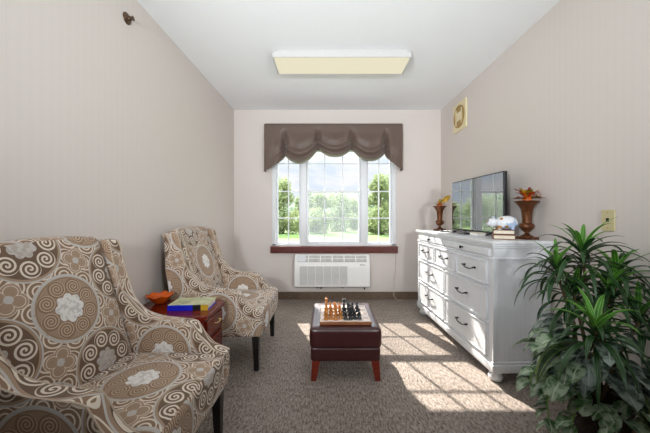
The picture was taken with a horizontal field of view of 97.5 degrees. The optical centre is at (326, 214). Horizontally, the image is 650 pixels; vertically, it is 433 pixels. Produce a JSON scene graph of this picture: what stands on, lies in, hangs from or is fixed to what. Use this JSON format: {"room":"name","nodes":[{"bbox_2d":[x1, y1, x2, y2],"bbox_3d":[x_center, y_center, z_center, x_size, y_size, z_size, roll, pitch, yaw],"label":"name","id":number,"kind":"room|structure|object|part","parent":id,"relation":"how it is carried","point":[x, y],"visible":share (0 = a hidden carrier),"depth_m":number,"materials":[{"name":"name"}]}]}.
{"room":"care facility","nodes":[
{"label":"care facility","id":0,"kind":"room"},
{"bbox_2d":[0,0,233,304],"bbox_3d":[-1.369,-0.145,0.660,0.180,2.600,6.520,0,0,0],"label":"wall","id":1,"kind":"structure","parent":0,"point":[108,129],"depth_m":1.67,"materials":[{"name":"beige paint"}]},
{"bbox_2d":[123,12,134,24],"bbox_3d":[-1.257,-1.255,1.820,0.044,0.072,0.072,0,0,0],"label":"sprinkler","id":2,"kind":"object","parent":1,"relation":"attached to","point":[127,18],"visible":1,"depth_m":1.81,"materials":[{"name":"brown metal"}]},
{"bbox_2d":[234,110,440,291],"bbox_3d":[0.144,-0.145,4.010,3.207,2.600,0.180,0,0,0],"label":"wall","id":3,"kind":"structure","parent":0,"point":[418,185],"depth_m":3.92,"materials":[{"name":"beige paint"}]},
{"bbox_2d":[294,254,369,288],"bbox_3d":[0.069,0.761,3.828,0.998,0.457,0.182,0,0,0],"label":"air conditioner","id":4,"kind":"object","parent":3,"relation":"attached to","point":[320,271],"visible":1,"depth_m":3.75,"materials":[{"name":"white plastic"}]},
{"bbox_3d":[-0.340,0.578,3.784,0.110,0.078,0.065,0,0,0],"label":"control lid","id":5,"kind":"part","parent":4,"relation":"part of","materials":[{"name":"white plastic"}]},
{"bbox_2d":[299,267,347,284],"bbox_3d":[-0.046,0.800,3.742,0.640,0.245,0.010,0,0,0],"label":"grille","id":6,"kind":"object","parent":4,"relation":"attached to","point":[307,275],"depth_m":3.74,"materials":[{"name":"white plastic"}]},
{"bbox_2d":[305,255,366,261],"bbox_3d":[0.069,0.578,3.785,0.908,0.078,0.065,0,0,0],"label":"vent","id":7,"kind":"object","parent":4,"relation":"attached to","point":[308,258],"depth_m":3.78,"materials":[{"name":"plastic"}]},
{"bbox_2d":[264,123,402,171],"bbox_3d":[0.085,-0.903,3.832,1.848,0.640,0.168,0,0,0],"label":"window valance","id":8,"kind":"object","parent":3,"relation":"attached to","point":[298,142],"visible":1,"depth_m":3.79,"materials":[{"name":"brown fabric"}]},
{"bbox_2d":[272,151,395,244],"bbox_3d":[0.097,-0.273,3.998,1.707,1.385,0.145,0,0,0],"label":"window","id":9,"kind":"structure","parent":3,"relation":"in","point":[304,191],"depth_m":3.96,"materials":[{"name":"white plastic"}]},
{"bbox_3d":[-0.536,-0.258,4.000,0.342,1.315,0.040,0,0,0],"label":"sash","id":10,"kind":"part","parent":9,"relation":"part of","materials":[{"name":"white plastic"}]},
{"bbox_3d":[0.092,-0.613,4.020,0.755,0.605,0.040,0,0,0],"label":"sash","id":11,"kind":"part","parent":9,"relation":"part of","materials":[{"name":"white plastic"}]},
{"bbox_3d":[0.092,0.028,3.980,0.755,0.745,0.040,0,0,0],"label":"sash","id":12,"kind":"part","parent":9,"relation":"part of","materials":[{"name":"white plastic"}]},
{"bbox_3d":[0.725,-0.258,4.000,0.350,1.315,0.040,0,0,0],"label":"sash","id":13,"kind":"part","parent":9,"relation":"part of","materials":[{"name":"white plastic"}]},
{"bbox_2d":[270,246,397,252],"bbox_3d":[0.097,0.473,3.920,1.737,0.094,0.100,0,0,0],"label":"trim","id":14,"kind":"structure","parent":3,"relation":"attached to","point":[273,249],"depth_m":3.87,"materials":[{"name":"red wood"}]},
{"bbox_2d":[278,292,417,298],"bbox_3d":[0.144,1.105,3.914,2.817,0.100,0.012,0,0,0],"label":"baseboard","id":15,"kind":"structure","parent":3,"relation":"attached to","point":[281,295],"depth_m":3.91,"materials":[{"name":"brown wood"}]},
{"bbox_2d":[137,0,559,109],"bbox_3d":[0.144,-1.495,0.660,3.207,0.100,6.880,0,0,0],"label":"ceiling","id":16,"kind":"structure","parent":0,"point":[232,43],"depth_m":2.35,"materials":[{"name":"white paint"}]},
{"bbox_2d":[272,50,411,73],"bbox_3d":[0.130,-1.405,2.635,1.216,0.081,0.304,0,0,0],"label":"ceiling light","id":17,"kind":"object","parent":16,"relation":"attached to","point":[285,61],"visible":1,"depth_m":2.54,"materials":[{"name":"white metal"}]},
{"bbox_2d":[274,57,408,73],"bbox_3d":[0.130,-1.396,2.638,1.200,0.058,0.295,0,0,0],"label":"diffuser","id":18,"kind":"object","parent":17,"relation":"attached to","point":[283,65],"depth_m":2.61,"materials":[{"name":"beige plastic"}]},
{"bbox_2d":[196,299,564,432],"bbox_3d":[0.144,1.205,0.660,3.207,0.100,6.880,0,0,0],"label":"floor","id":19,"kind":"structure","parent":0,"point":[429,383],"depth_m":1.92,"materials":[{"name":"grey carpet"}]},
{"bbox_2d":[0,236,229,432],"bbox_3d":[-0.892,0.626,1.200,0.734,1.059,0.696,0,0,2],"label":"armchair","id":20,"kind":"object","parent":19,"relation":"on","point":[80,352],"visible":1,"depth_m":1.15,"materials":[{"name":"fabric"}]},
{"bbox_3d":[-1.122,0.450,1.208,0.274,0.707,0.548,0,0,2],"label":"backrest","id":21,"kind":"part","parent":20,"relation":"part of","materials":[{"name":"fabric"}]},
{"bbox_3d":[-0.903,0.511,0.888,0.726,0.764,0.073,0,0,2],"label":"arm","id":22,"kind":"part","parent":20,"relation":"part of","materials":[{"name":"fabric"}]},
{"bbox_3d":[-0.787,0.787,1.196,0.524,0.214,0.548,0,0,2],"label":"seat","id":23,"kind":"part","parent":20,"relation":"part of","materials":[{"name":"fabric"}]},
{"bbox_3d":[-0.881,0.511,1.511,0.726,0.764,0.073,0,0,2],"label":"arm","id":24,"kind":"part","parent":20,"relation":"part of","materials":[{"name":"fabric"}]},
{"bbox_3d":[-0.574,1.021,1.494,0.050,0.268,0.050,0,0,2],"label":"leg","id":25,"kind":"part","parent":20,"relation":"part of","materials":[{"name":"black wood"}]},
{"bbox_2d":[143,300,224,344],"bbox_3d":[-0.967,0.880,1.860,0.537,0.550,0.350,0,0,0],"label":"side table","id":26,"kind":"object","parent":19,"relation":"on","point":[211,319],"visible":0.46,"depth_m":1.82,"materials":[{"name":"brown wood"}]},
{"bbox_2d":[145,291,173,303],"bbox_3d":[-1.143,0.572,1.956,0.170,0.066,0.172,0,0,0],"label":"dish","id":27,"kind":"object","parent":26,"relation":"on","point":[162,297],"visible":1,"depth_m":1.95,"materials":[{"name":"orange ceramic"}]},
{"bbox_2d":[167,297,216,310],"bbox_3d":[-0.885,0.587,1.884,0.250,0.036,0.172,0,0,-3],"label":"hardcover book","id":28,"kind":"object","parent":26,"relation":"on","point":[192,303],"visible":1,"depth_m":1.83,"materials":[{"name":"paper"}]},
{"bbox_3d":[-0.736,0.700,1.860,0.016,0.100,0.250,0,0,0],"label":"drawer","id":29,"kind":"part","parent":26,"relation":"part of","materials":[{"name":"brown wood"}]},
{"bbox_3d":[-0.736,0.885,1.860,0.016,0.200,0.250,0,0,0],"label":"door","id":30,"kind":"part","parent":26,"relation":"part of","materials":[{"name":"brown wood"}]},
{"bbox_2d":[162,226,277,370],"bbox_3d":[-0.835,0.626,2.425,0.734,1.059,0.696,0,0,0],"label":"armchair","id":31,"kind":"object","parent":19,"relation":"on","point":[195,265],"visible":0.87,"depth_m":2.13,"materials":[{"name":"fabric"}]},
{"bbox_3d":[-1.065,0.450,2.425,0.274,0.707,0.548,0,0,0],"label":"backrest","id":32,"kind":"part","parent":31,"relation":"part of","materials":[{"name":"fabric"}]},
{"bbox_3d":[-0.835,0.511,2.114,0.726,0.764,0.073,0,0,0],"label":"arm","id":33,"kind":"part","parent":31,"relation":"part of","materials":[{"name":"fabric"}]},
{"bbox_3d":[-0.835,0.511,2.736,0.726,0.764,0.073,0,0,0],"label":"arm","id":34,"kind":"part","parent":31,"relation":"part of","materials":[{"name":"fabric"}]},
{"bbox_3d":[-0.528,1.021,2.120,0.050,0.268,0.050,0,0,0],"label":"leg","id":35,"kind":"part","parent":31,"relation":"part of","materials":[{"name":"black wood"}]},
{"bbox_3d":[-0.730,0.787,2.425,0.524,0.214,0.548,0,0,0],"label":"seat","id":36,"kind":"part","parent":31,"relation":"part of","materials":[{"name":"fabric"}]},
{"bbox_3d":[-0.528,1.021,2.730,0.050,0.268,0.050,0,0,0],"label":"leg","id":37,"kind":"part","parent":31,"relation":"part of","materials":[{"name":"black wood"}]},
{"bbox_2d":[309,303,381,380],"bbox_3d":[0.130,0.967,2.265,0.506,0.376,0.595,0,0,0],"label":"leather ottoman","id":38,"kind":"object","parent":19,"relation":"on","point":[327,342],"visible":0.78,"depth_m":1.98,"materials":[{"name":"brown leather"}]},
{"bbox_3d":[-0.080,1.085,2.011,0.064,0.140,0.064,0,0,0],"label":"leg","id":39,"kind":"part","parent":38,"relation":"part of","materials":[{"name":"brown wood"}]},
{"bbox_3d":[0.130,0.854,2.265,0.506,0.150,0.595,0,0,0],"label":"lid","id":40,"kind":"part","parent":38,"relation":"part of","materials":[{"name":"red leather"}]},
{"bbox_2d":[320,305,371,324],"bbox_3d":[0.132,0.767,2.200,0.370,0.025,0.370,0,0,0],"label":"board","id":41,"kind":"object","parent":38,"relation":"on","point":[365,320],"visible":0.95,"depth_m":2.04,"materials":[{"name":"beige wood"}]},
{"bbox_2d":[324,311,328,319],"bbox_3d":[-0.006,0.727,2.058,0.035,0.056,0.035,0,0,-5],"label":"chess rook","id":42,"kind":"object","parent":41,"relation":"on","point":[325,312],"visible":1,"depth_m":2.05,"materials":[{"name":"brown wood"}]},
{"bbox_2d":[333,307,337,319],"bbox_3d":[0.062,0.711,2.057,0.035,0.087,0.035,0,0,7],"label":"chess queen","id":43,"kind":"object","parent":41,"relation":"on","point":[335,308],"visible":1,"depth_m":2.05,"materials":[{"name":"brown wood"}]},
{"bbox_2d":[343,311,347,319],"bbox_3d":[0.135,0.727,2.059,0.035,0.056,0.035,0,0,-17],"label":"chess rook","id":44,"kind":"object","parent":41,"relation":"on","point":[345,312],"visible":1,"depth_m":2.05,"materials":[{"name":"black wood"}]},
{"bbox_2d":[348,305,352,319],"bbox_3d":[0.171,0.702,2.060,0.035,0.105,0.035,0,0,-7],"label":"king","id":45,"kind":"object","parent":41,"relation":"on","point":[350,307],"visible":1,"depth_m":2.05,"materials":[{"name":"black wood"}]},
{"bbox_3d":[0.340,1.085,2.011,0.064,0.140,0.064,0,0,0],"label":"leg","id":46,"kind":"part","parent":38,"relation":"part of","materials":[{"name":"brown wood"}]},
{"bbox_2d":[416,230,553,381],"bbox_3d":[1.295,0.666,2.671,0.457,0.977,1.482,0,0,-2],"label":"dresser","id":47,"kind":"object","parent":19,"relation":"on","point":[468,285],"visible":0.93,"depth_m":2.03,"materials":[{"name":"white paint"}]},
{"bbox_3d":[1.089,0.406,3.111,0.033,0.167,0.423,0,0,-2],"label":"drawer","id":48,"kind":"part","parent":47,"relation":"part of","materials":[{"name":"white paint"}]},
{"bbox_3d":[1.093,0.877,2.997,0.033,0.225,0.650,0,0,-2],"label":"drawer","id":49,"kind":"part","parent":47,"relation":"part of","materials":[{"name":"white paint"}]},
{"bbox_3d":[1.093,0.627,2.997,0.033,0.225,0.650,0,0,-2],"label":"drawer","id":50,"kind":"part","parent":47,"relation":"part of","materials":[{"name":"white paint"}]},
{"bbox_3d":[1.096,0.260,3.007,0.026,0.054,0.674,0,0,-2],"label":"drawer","id":51,"kind":"part","parent":47,"relation":"part of","materials":[{"name":"white paint"}]},
{"bbox_2d":[433,206,445,230],"bbox_3d":[1.285,0.037,3.250,0.149,0.281,0.149,0,0,-20],"label":"urn vase","id":52,"kind":"object","parent":47,"relation":"on","point":[439,209],"visible":0.99,"depth_m":3.22,"materials":[{"name":"brown metal"}]},
{"bbox_2d":[434,195,449,205],"bbox_3d":[1.299,-0.149,3.251,0.166,0.147,0.120,0,0,-26],"label":"bouquet","id":53,"kind":"object","parent":52,"relation":"in","point":[445,199],"visible":0.88,"depth_m":3.24,"materials":[{"name":"yellow plant"}]},
{"bbox_3d":[1.106,0.406,2.664,0.033,0.167,0.423,0,0,-2],"label":"drawer","id":54,"kind":"part","parent":47,"relation":"part of","materials":[{"name":"white paint"}]},
{"bbox_2d":[440,230,456,232],"bbox_3d":[1.245,0.167,2.930,0.050,0.020,0.200,0,0,-14],"label":"remote control","id":55,"kind":"object","parent":47,"relation":"on","point":[449,231],"visible":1,"depth_m":2.90,"materials":[{"name":"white plastic"}]},
{"bbox_2d":[456,231,469,234],"bbox_3d":[1.268,0.167,2.660,0.050,0.020,0.200,0,0,6],"label":"remote control","id":56,"kind":"object","parent":47,"relation":"on","point":[458,232],"visible":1,"depth_m":2.59,"materials":[{"name":"black plastic"}]},
{"bbox_3d":[1.119,0.877,2.332,0.033,0.225,0.650,0,0,-2],"label":"drawer","id":57,"kind":"part","parent":47,"relation":"part of","materials":[{"name":"white paint"}]},
{"bbox_3d":[1.119,0.627,2.332,0.033,0.225,0.650,0,0,-2],"label":"drawer","id":58,"kind":"part","parent":47,"relation":"part of","materials":[{"name":"white paint"}]},
{"bbox_3d":[1.123,0.260,2.322,0.026,0.054,0.674,0,0,-2],"label":"drawer","id":59,"kind":"part","parent":47,"relation":"part of","materials":[{"name":"white paint"}]},
{"bbox_3d":[1.123,0.406,2.218,0.033,0.167,0.423,0,0,-2],"label":"drawer","id":60,"kind":"part","parent":47,"relation":"part of","materials":[{"name":"white paint"}]},
{"bbox_3d":[1.307,1.043,2.672,0.421,0.076,1.462,0,0,-2],"label":"moulding","id":61,"kind":"part","parent":47,"relation":"part of","materials":[{"name":"white paint"}]},
{"bbox_2d":[470,232,485,235],"bbox_3d":[1.285,0.163,2.430,0.073,0.030,0.113,0,0,-6],"label":"box","id":62,"kind":"object","parent":47,"relation":"on","point":[471,233],"visible":1,"depth_m":2.40,"materials":[{"name":"plastic"}]},
{"bbox_2d":[452,171,506,235],"bbox_3d":[1.385,-0.087,2.666,0.151,0.525,0.850,0,0,-2],"label":"television","id":63,"kind":"object","parent":47,"relation":"on","point":[476,200],"visible":0.77,"depth_m":2.57,"materials":[{"name":"black plastic"}]},
{"bbox_3d":[1.309,0.300,2.672,0.417,0.014,1.454,0,0,-2],"label":"frieze moulding","id":64,"kind":"part","parent":47,"relation":"part of","materials":[{"name":"white paint"}]},
{"bbox_2d":[492,234,515,239],"bbox_3d":[1.299,0.160,2.100,0.142,0.036,0.110,0,0,26],"label":"book","id":65,"kind":"object","parent":47,"relation":"on","point":[494,236],"visible":0.81,"depth_m":2.06,"materials":[{"name":"paper"}]},
{"bbox_2d":[492,229,514,234],"bbox_3d":[1.299,0.124,2.102,0.136,0.036,0.105,0,0,29],"label":"book","id":66,"kind":"object","parent":65,"relation":"on","point":[494,231],"visible":0.97,"depth_m":2.06,"materials":[{"name":"paper"}]},
{"bbox_2d":[486,216,517,229],"bbox_3d":[1.289,0.056,2.103,0.210,0.101,0.104,0,0,17],"label":"ceramic figurine","id":67,"kind":"object","parent":66,"relation":"on","point":[503,222],"visible":0.99,"depth_m":2.07,"materials":[{"name":"white ceramic"}]},
{"bbox_2d":[514,200,539,239],"bbox_3d":[1.462,0.037,2.085,0.160,0.281,0.160,0,0,-8],"label":"urn vase","id":68,"kind":"object","parent":47,"relation":"on","point":[526,207],"visible":1,"depth_m":2.06,"materials":[{"name":"brown metal"}]},
{"bbox_2d":[511,187,545,200],"bbox_3d":[1.469,-0.137,2.087,0.199,0.115,0.194,0,0,0],"label":"bouquet","id":69,"kind":"object","parent":68,"relation":"in","point":[526,194],"visible":0.93,"depth_m":2.06,"materials":[{"name":"orange plant"}]},
{"bbox_2d":[511,217,649,432],"bbox_3d":[1.249,0.580,1.357,0.630,1.150,0.660,0,0,-3],"label":"potted plant","id":70,"kind":"object","parent":19,"relation":"on","point":[566,370],"visible":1,"depth_m":1.29,"materials":[{"name":"green plant"}]},
{"bbox_3d":[1.285,1.005,1.360,0.264,0.300,0.264,0,0,0],"label":"pot","id":71,"kind":"part","parent":70,"relation":"part of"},
{"bbox_2d":[441,0,649,418],"bbox_3d":[1.658,-0.145,0.660,0.180,2.600,6.520,0,0,0],"label":"wall","id":72,"kind":"structure","parent":0,"point":[564,110],"depth_m":1.81,"materials":[{"name":"beige paint"}]},
{"bbox_2d":[453,97,466,133],"bbox_3d":[1.554,-1.155,3.345,0.028,0.330,0.320,0,0,0],"label":"picture","id":73,"kind":"object","parent":72,"relation":"in","point":[460,110],"visible":1,"depth_m":3.31,"materials":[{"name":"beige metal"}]},
{"bbox_2d":[601,210,614,230],"bbox_3d":[1.563,0.030,1.585,0.010,0.118,0.074,0,0,0],"label":"wall jack","id":74,"kind":"object","parent":72,"relation":"attached to","point":[606,215],"visible":0.91,"depth_m":1.58,"materials":[{"name":"beige plastic"}]},
{"label":"outside","id":75,"kind":"structure","parent":0,"visible":0},
{"bbox_2d":[279,219,388,241],"bbox_3d":[0.000,1.355,64.000,260.000,0.200,119.000,0,0,0],"label":"ground","id":76,"kind":"structure","parent":75,"point":[348,235],"depth_m":16.64,"materials":[{"name":"green plant"}]},
{"bbox_2d":[279,176,298,233],"bbox_3d":[-3.023,-0.655,19.316,2.899,3.943,2.569,0,0,28],"label":"broadleaf tree","id":77,"kind":"object","parent":76,"relation":"on","point":[283,196],"visible":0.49,"depth_m":19.14,"materials":[{"name":"green plant"}]},
{"bbox_2d":[290,193,316,230],"bbox_3d":[-1.586,-0.321,21.737,2.501,3.266,2.271,0,0,0],"label":"broadleaf tree","id":78,"kind":"object","parent":76,"relation":"on","point":[311,195],"visible":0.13,"depth_m":21.64,"materials":[{"name":"green plant"}]},
{"bbox_2d":[309,193,338,233],"bbox_3d":[-0.483,-0.160,19.014,2.273,2.926,2.136,0,0,-33],"label":"broadleaf tree","id":79,"kind":"object","parent":76,"relation":"on","point":[315,225],"visible":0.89,"depth_m":18.74,"materials":[{"name":"green plant"}]},
{"bbox_2d":[279,193,388,225],"bbox_3d":[-0.006,-0.649,30.739,68.435,4.205,4.986,0,0,0],"label":"woodland","id":80,"kind":"object","parent":76,"relation":"on","point":[291,207],"visible":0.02,"depth_m":29.66,"materials":[{"name":"green plant"}]},
{"bbox_2d":[326,193,353,231],"bbox_3d":[0.849,-0.263,21.956,2.182,3.115,2.534,0,0,-33],"label":"broadleaf tree","id":81,"kind":"object","parent":76,"relation":"on","point":[337,211],"visible":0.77,"depth_m":21.43,"materials":[{"name":"green plant"}]},
{"bbox_2d":[347,197,357,229],"bbox_3d":[2.353,-0.130,24.038,1.732,2.858,2.107,0,0,-27],"label":"broadleaf tree","id":82,"kind":"object","parent":76,"relation":"on","point":[353,224],"visible":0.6,"depth_m":23.64,"materials":[{"name":"green plant"}]},
{"bbox_2d":[368,173,388,233],"bbox_3d":[3.549,-0.738,18.456,2.374,4.099,2.552,0,0,0],"label":"broadleaf tree","id":83,"kind":"object","parent":76,"relation":"on","point":[384,208],"visible":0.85,"depth_m":18.31,"materials":[{"name":"green plant"}]},
{"bbox_2d":[370,174,388,213],"bbox_3d":[4.358,-0.939,21.188,2.383,4.394,2.885,0,0,0],"label":"broadleaf tree","id":84,"kind":"object","parent":76,"relation":"on","point":[385,176],"visible":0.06,"depth_m":20.99,"materials":[{"name":"green plant"}]}
]}

